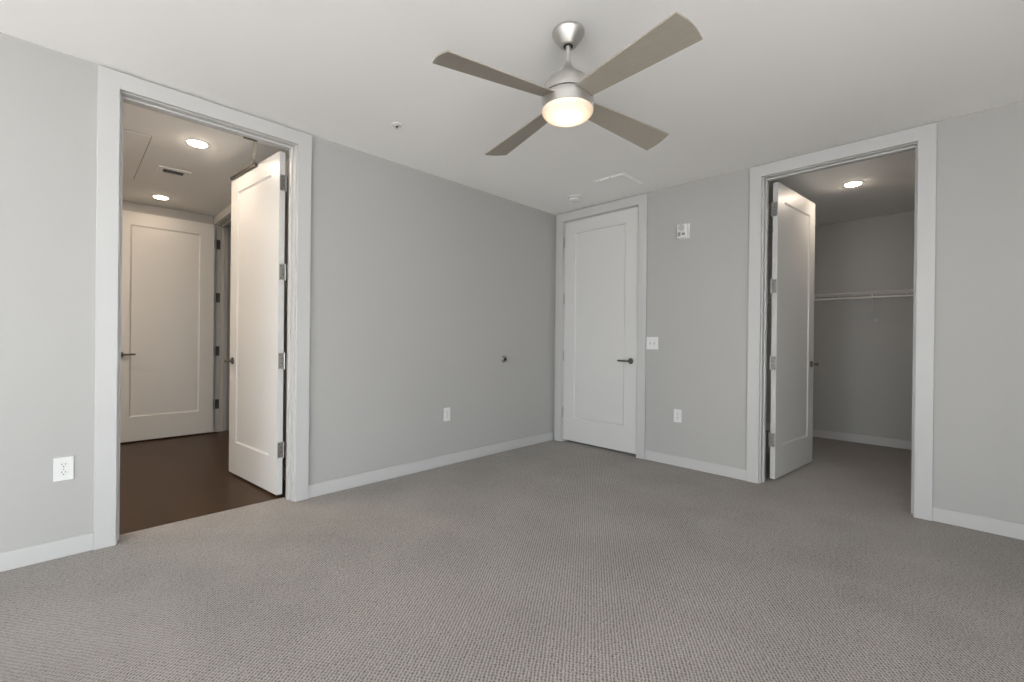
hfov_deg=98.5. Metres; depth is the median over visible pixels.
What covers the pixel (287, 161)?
wall
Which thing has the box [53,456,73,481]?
wall outlet
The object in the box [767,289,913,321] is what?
wire shelf
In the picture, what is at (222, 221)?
door frame
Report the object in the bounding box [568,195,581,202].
smoke detector
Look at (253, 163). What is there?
door closer
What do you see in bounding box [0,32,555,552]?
wall
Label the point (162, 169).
ceiling vent
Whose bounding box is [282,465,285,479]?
baseboard
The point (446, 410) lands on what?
wall outlet
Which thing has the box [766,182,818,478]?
door
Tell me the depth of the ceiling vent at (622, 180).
4.01 m
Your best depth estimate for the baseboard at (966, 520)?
2.72 m
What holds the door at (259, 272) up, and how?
in the wall at (421, 283)
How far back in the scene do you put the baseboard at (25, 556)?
2.23 m
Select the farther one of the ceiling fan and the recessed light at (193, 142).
the recessed light at (193, 142)
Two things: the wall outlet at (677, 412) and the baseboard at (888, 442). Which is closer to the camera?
the wall outlet at (677, 412)
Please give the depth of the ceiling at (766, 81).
2.36 m
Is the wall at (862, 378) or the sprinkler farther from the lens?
the wall at (862, 378)
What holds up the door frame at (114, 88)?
attached to the wall at (421, 283)
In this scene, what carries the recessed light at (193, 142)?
in the ceiling at (207, 191)
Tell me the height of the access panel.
0.004 m
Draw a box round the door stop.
[501,355,506,362]
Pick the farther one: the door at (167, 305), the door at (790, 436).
the door at (167, 305)
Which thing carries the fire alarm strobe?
attached to the wall at (698, 285)
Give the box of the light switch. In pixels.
[646,337,657,349]
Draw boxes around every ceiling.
[0,0,1023,214]
[122,102,288,216]
[768,150,914,231]
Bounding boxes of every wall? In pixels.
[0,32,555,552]
[122,200,230,442]
[282,159,288,466]
[553,100,1023,523]
[766,211,914,440]
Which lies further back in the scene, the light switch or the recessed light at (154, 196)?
the recessed light at (154, 196)
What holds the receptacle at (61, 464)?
attached to the wall outlet at (63, 467)
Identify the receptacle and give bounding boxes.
[59,462,67,467]
[59,470,67,475]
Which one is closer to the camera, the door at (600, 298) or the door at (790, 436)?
the door at (790, 436)
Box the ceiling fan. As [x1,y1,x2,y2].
[433,11,702,155]
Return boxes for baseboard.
[0,532,92,571]
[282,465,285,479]
[308,432,552,497]
[645,450,745,480]
[766,423,911,449]
[932,506,1023,539]
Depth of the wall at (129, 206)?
5.23 m
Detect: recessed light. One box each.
[151,195,169,199]
[185,139,209,147]
[842,181,863,186]
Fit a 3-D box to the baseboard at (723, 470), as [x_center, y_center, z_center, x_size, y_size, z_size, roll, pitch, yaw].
[1.623,1.110,3.984,0.916,0.092,0.014,1,0,45]
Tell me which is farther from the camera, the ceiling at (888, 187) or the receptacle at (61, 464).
the ceiling at (888, 187)
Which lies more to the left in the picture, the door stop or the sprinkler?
the sprinkler
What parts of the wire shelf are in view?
long rod, long rod, long rod, long rod, long rod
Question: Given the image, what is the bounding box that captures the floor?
[0,430,1023,681]
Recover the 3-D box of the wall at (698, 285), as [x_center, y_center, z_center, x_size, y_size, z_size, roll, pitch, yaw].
[2.388,-0.185,3.339,5.200,2.700,0.130,1,0,45]
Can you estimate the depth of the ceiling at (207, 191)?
3.68 m
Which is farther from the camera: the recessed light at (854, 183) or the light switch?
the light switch
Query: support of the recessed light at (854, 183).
in the ceiling at (888, 187)
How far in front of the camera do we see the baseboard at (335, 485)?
3.79 m
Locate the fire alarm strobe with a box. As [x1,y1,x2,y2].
[677,223,689,239]
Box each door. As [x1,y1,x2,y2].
[120,210,220,442]
[224,151,288,494]
[562,206,638,453]
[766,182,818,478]
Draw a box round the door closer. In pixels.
[230,136,256,179]
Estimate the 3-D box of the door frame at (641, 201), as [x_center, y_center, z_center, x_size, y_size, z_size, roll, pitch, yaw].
[0.955,-0.147,4.742,1.122,2.588,0.154,1,0,45]
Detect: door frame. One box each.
[93,65,311,549]
[213,204,230,431]
[554,193,647,458]
[746,122,936,520]
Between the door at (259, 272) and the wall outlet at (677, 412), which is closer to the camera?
the door at (259, 272)
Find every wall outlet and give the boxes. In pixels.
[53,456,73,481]
[443,407,449,420]
[674,409,681,422]
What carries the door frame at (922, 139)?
attached to the wall at (698, 285)
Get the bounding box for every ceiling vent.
[157,165,190,177]
[595,173,642,190]
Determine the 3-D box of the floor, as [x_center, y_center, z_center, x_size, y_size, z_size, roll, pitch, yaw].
[-0.554,1.195,2.561,8.260,0.120,10.100,1,0,45]
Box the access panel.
[123,129,151,178]
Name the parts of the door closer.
arm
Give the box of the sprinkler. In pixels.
[392,122,401,129]
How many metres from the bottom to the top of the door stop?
0.074 m
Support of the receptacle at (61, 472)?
attached to the wall outlet at (63, 467)

